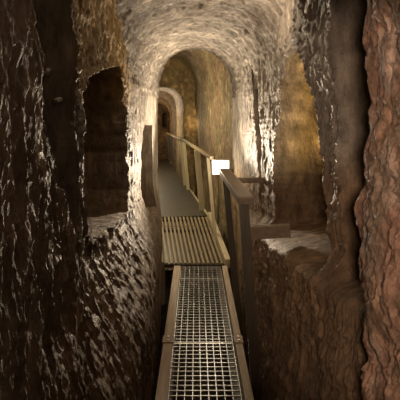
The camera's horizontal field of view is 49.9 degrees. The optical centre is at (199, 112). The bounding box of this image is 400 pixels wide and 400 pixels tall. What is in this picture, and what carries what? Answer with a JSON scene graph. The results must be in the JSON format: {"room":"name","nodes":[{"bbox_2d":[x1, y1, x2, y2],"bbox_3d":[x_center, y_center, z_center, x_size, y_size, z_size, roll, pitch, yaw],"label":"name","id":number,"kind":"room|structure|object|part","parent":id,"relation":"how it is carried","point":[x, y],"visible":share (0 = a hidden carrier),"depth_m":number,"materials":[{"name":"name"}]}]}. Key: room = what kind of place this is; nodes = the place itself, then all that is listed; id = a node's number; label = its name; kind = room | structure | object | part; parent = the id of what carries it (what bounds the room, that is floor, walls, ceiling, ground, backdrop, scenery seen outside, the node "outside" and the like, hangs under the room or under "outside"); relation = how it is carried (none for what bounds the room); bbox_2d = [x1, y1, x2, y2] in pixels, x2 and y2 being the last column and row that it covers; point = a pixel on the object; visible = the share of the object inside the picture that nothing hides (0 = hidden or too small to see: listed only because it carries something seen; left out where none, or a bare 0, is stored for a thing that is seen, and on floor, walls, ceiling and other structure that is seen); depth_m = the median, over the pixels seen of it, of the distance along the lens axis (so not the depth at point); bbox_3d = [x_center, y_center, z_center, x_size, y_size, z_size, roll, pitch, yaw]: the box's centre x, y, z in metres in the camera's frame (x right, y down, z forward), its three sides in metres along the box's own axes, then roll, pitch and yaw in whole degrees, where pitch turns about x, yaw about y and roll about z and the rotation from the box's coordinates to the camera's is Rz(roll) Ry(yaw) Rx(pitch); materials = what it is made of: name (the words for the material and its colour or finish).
{"room":"underground passage","nodes":[
{"label":"underground passage","id":0,"kind":"room"},
{"bbox_2d":[0,0,162,399],"bbox_3d":[-0.773,0.520,2.725,0.994,3.400,4.550,0,0,0],"label":"wall","id":1,"kind":"structure","parent":0,"point":[81,246],"depth_m":2.03,"materials":[{"name":"stone"}]},
{"bbox_2d":[44,68,53,75],"bbox_3d":[-0.695,-0.190,1.990,0.027,0.035,0.104,0,0,0],"label":"fragment","id":2,"kind":"object","parent":1,"relation":"attached to","point":[49,71],"visible":1,"depth_m":1.97,"materials":[{"name":"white stone"}]},
{"bbox_2d":[54,97,62,102],"bbox_3d":[-0.655,-0.060,1.979,0.039,0.028,0.104,0,0,0],"label":"fragment","id":3,"kind":"object","parent":1,"relation":"attached to","point":[58,99],"visible":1,"depth_m":1.96,"materials":[{"name":"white stone"}]},
{"bbox_2d":[158,103,169,158],"bbox_3d":[-1.393,0.695,13.435,1.600,3.050,0.559,0,0,2],"label":"wall","id":4,"kind":"structure","parent":0,"point":[163,113],"depth_m":13.20,"materials":[{"name":"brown stone"}]},
{"bbox_2d":[155,262,233,399],"bbox_3d":[-0.600,2.090,6.650,3.200,0.082,13.900,0,0,0],"label":"floor","id":5,"kind":"structure","parent":0,"point":[168,273],"depth_m":3.99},
{"bbox_2d":[161,249,164,304],"bbox_3d":[-0.488,1.751,5.261,0.056,0.738,1.150,0,0,-8],"label":"beam","id":6,"kind":"structure","parent":5,"relation":"on","point":[163,268],"depth_m":4.72,"materials":[{"name":"brown wood"}]},
{"bbox_3d":[-0.408,1.910,4.750,0.040,0.420,0.050,0,0,0],"label":"support leg","id":7,"kind":"part","parent":6,"relation":"part of","materials":[{"name":"brown wood"}]},
{"bbox_2d":[162,217,209,228],"bbox_3d":[-0.204,1.462,5.675,0.681,0.122,0.332,0,0,-3],"label":"panel","id":8,"kind":"object","parent":6,"relation":"attached to","point":[168,222],"visible":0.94,"depth_m":5.69,"materials":[{"name":"brown wood"}]},
{"bbox_2d":[163,222,207,226],"bbox_3d":[-0.202,1.492,5.675,0.640,0.062,0.274,0,0,-8],"label":"crossbeam","id":9,"kind":"object","parent":8,"relation":"on","point":[165,224],"depth_m":5.64,"materials":[{"name":"brown wood"}]},
{"bbox_2d":[162,226,223,270],"bbox_3d":[-0.121,1.582,5.115,0.655,0.246,0.932,0,0,-8],"label":"panel","id":10,"kind":"object","parent":6,"relation":"attached to","point":[181,247],"visible":0.98,"depth_m":5.04,"materials":[{"name":"brown wood"}]},
{"bbox_2d":[155,335,175,399],"bbox_3d":[-0.214,1.887,2.100,0.101,0.486,2.200,0,0,-1],"label":"beam","id":11,"kind":"structure","parent":5,"relation":"on","point":[162,390],"depth_m":2.79,"materials":[{"name":"wood"}]},
{"bbox_3d":[-0.233,1.658,3.147,0.082,0.012,0.095,0,0,0],"label":"splice plate","id":12,"kind":"part","parent":11,"relation":"part of","materials":[{"name":"brown metal"}]},
{"bbox_2d":[164,266,182,341],"bbox_3d":[-0.228,1.895,3.945,0.094,0.470,1.470,0,0,-1],"label":"beam","id":13,"kind":"structure","parent":5,"relation":"on","point":[172,307],"depth_m":3.74,"materials":[{"name":"brown wood"}]},
{"bbox_2d":[166,132,185,185],"bbox_3d":[-0.567,1.306,10.211,0.224,1.632,4.041,0,0,-8],"label":"handrail","id":14,"kind":"object","parent":5,"relation":"on","point":[169,146],"visible":0.56,"depth_m":8.29,"materials":[{"name":"brown wood"}]},
{"bbox_3d":[-0.846,1.356,12.100,0.198,1.532,0.060,0,0,0],"label":"post","id":15,"kind":"part","parent":14,"relation":"part of","materials":[{"name":"brown wood"}]},
{"bbox_3d":[-0.686,1.348,11.000,0.204,1.549,0.060,0,0,0],"label":"post","id":16,"kind":"part","parent":14,"relation":"part of","materials":[{"name":"brown wood"}]},
{"bbox_3d":[-0.645,0.540,10.200,0.045,0.100,4.041,0,0,-8],"label":"rail","id":17,"kind":"part","parent":14,"relation":"part of","materials":[{"name":"brown wood"}]},
{"bbox_3d":[-0.294,1.328,8.300,0.219,1.590,0.060,0,0,0],"label":"post","id":18,"kind":"part","parent":14,"relation":"part of","materials":[{"name":"brown wood"}]},
{"bbox_2d":[157,159,207,256],"bbox_3d":[-0.744,1.750,9.392,0.675,0.740,7.298,0,0,-8],"label":"deck","id":19,"kind":"object","parent":5,"relation":"on","point":[175,199],"visible":0.55,"depth_m":7.21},
{"bbox_2d":[182,139,218,283],"bbox_3d":[-0.017,1.302,6.500,0.230,1.643,3.055,0,0,-8],"label":"handrail","id":20,"kind":"object","parent":5,"relation":"on","point":[197,151],"visible":0.6,"depth_m":6.17,"materials":[{"name":"brown wood"}]},
{"bbox_3d":[-0.221,1.323,7.850,0.205,1.600,0.060,0,0,0],"label":"post","id":21,"kind":"part","parent":20,"relation":"part of","materials":[{"name":"brown wood"}]},
{"bbox_3d":[-0.088,0.510,6.490,0.045,0.060,3.054,0,0,-9],"label":"rail","id":22,"kind":"part","parent":20,"relation":"part of","materials":[{"name":"brown wood"}]},
{"bbox_3d":[0.026,1.328,6.200,0.225,1.591,0.060,0,0,0],"label":"post","id":23,"kind":"part","parent":20,"relation":"part of","materials":[{"name":"brown wood"}]},
{"bbox_3d":[0.168,1.331,5.250,0.177,1.581,0.060,0,0,0],"label":"post","id":24,"kind":"part","parent":20,"relation":"part of","materials":[{"name":"brown wood"}]},
{"bbox_2d":[208,212,229,272],"bbox_3d":[0.219,1.731,5.270,0.060,0.778,1.174,0,0,-8],"label":"kerb","id":25,"kind":"object","parent":5,"relation":"on","point":[223,251],"visible":0.51,"depth_m":5.01,"materials":[{"name":"brown wood"}]},
{"bbox_2d":[217,266,240,341],"bbox_3d":[0.245,1.895,3.945,0.110,0.470,1.470,0,0,-1],"label":"beam","id":26,"kind":"structure","parent":5,"relation":"on","point":[234,325],"depth_m":3.73,"materials":[{"name":"brown wood"}]},
{"bbox_2d":[180,266,222,278],"bbox_3d":[0.009,1.685,4.513,0.436,0.031,0.345,0,0,0],"label":"walkway grating","id":27,"kind":"object","parent":26,"relation":"on","point":[182,267],"visible":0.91,"depth_m":4.54,"materials":[{"name":"metal"}]},
{"bbox_2d":[174,279,232,342],"bbox_3d":[0.017,1.685,3.730,0.444,0.031,1.200,0,0,0],"label":"walkway grating","id":28,"kind":"object","parent":26,"relation":"on","point":[180,280],"visible":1,"depth_m":3.61,"materials":[{"name":"metal"}]},
{"bbox_2d":[227,335,253,399],"bbox_3d":[0.266,1.887,2.100,0.115,0.486,2.201,0,0,-1],"label":"beam","id":29,"kind":"structure","parent":5,"relation":"on","point":[243,374],"depth_m":2.79,"materials":[{"name":"wood"}]},
{"bbox_2d":[168,343,241,399],"bbox_3d":[0.033,1.685,2.060,0.453,0.031,2.120,0,0,0],"label":"walkway grating","id":30,"kind":"object","parent":29,"relation":"on","point":[175,345],"visible":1,"depth_m":2.81,"materials":[{"name":"metal"}]},
{"bbox_3d":[0.281,1.658,3.147,0.064,0.012,0.095,0,0,0],"label":"splice plate","id":31,"kind":"part","parent":29,"relation":"part of","materials":[{"name":"brown metal"}]},
{"bbox_2d":[219,169,290,399],"bbox_3d":[0.377,1.289,3.260,0.408,1.566,1.324,0,0,0],"label":"handrail","id":32,"kind":"object","parent":5,"relation":"on","point":[233,184],"visible":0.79,"depth_m":2.64,"materials":[{"name":"brown wood"}]},
{"bbox_3d":[0.295,1.312,3.800,0.200,1.520,0.055,0,0,0],"label":"post","id":33,"kind":"part","parent":32,"relation":"part of","materials":[{"name":"brown wood"}]},
{"bbox_3d":[0.250,0.532,3.260,0.098,0.052,1.321,0,0,-2],"label":"rail","id":34,"kind":"part","parent":32,"relation":"part of","materials":[{"name":"brown wood"}]},
{"bbox_3d":[0.320,1.312,2.660,0.163,1.519,0.055,0,0,0],"label":"post","id":35,"kind":"part","parent":32,"relation":"part of","materials":[{"name":"brown wood"}]},
{"bbox_2d":[158,50,236,278],"bbox_3d":[-0.796,0.468,9.129,1.297,3.504,8.608,0,0,-8],"label":"wall","id":36,"kind":"structure","parent":0,"point":[195,90],"depth_m":7.50,"materials":[{"name":"yellow stone"}]},
{"bbox_2d":[115,0,285,97],"bbox_3d":[-0.001,-0.725,2.650,2.048,1.121,4.700,0,0,0],"label":"ceiling","id":37,"kind":"structure","parent":0,"point":[238,33],"depth_m":3.83,"materials":[{"name":"beige stone"}]},
{"bbox_2d":[232,0,399,399],"bbox_3d":[0.778,0.520,2.725,0.891,3.400,4.550,0,0,0],"label":"wall","id":38,"kind":"structure","parent":0,"point":[323,136],"depth_m":1.97,"materials":[{"name":"stone"}]},
{"bbox_2d":[212,159,232,174],"bbox_3d":[0.318,0.610,4.856,0.366,0.175,0.088,0,0,0],"label":"floodlight","id":39,"kind":"object","parent":38,"relation":"attached to","point":[217,164],"visible":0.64,"depth_m":4.81,"materials":[{"name":"white"}]}
]}

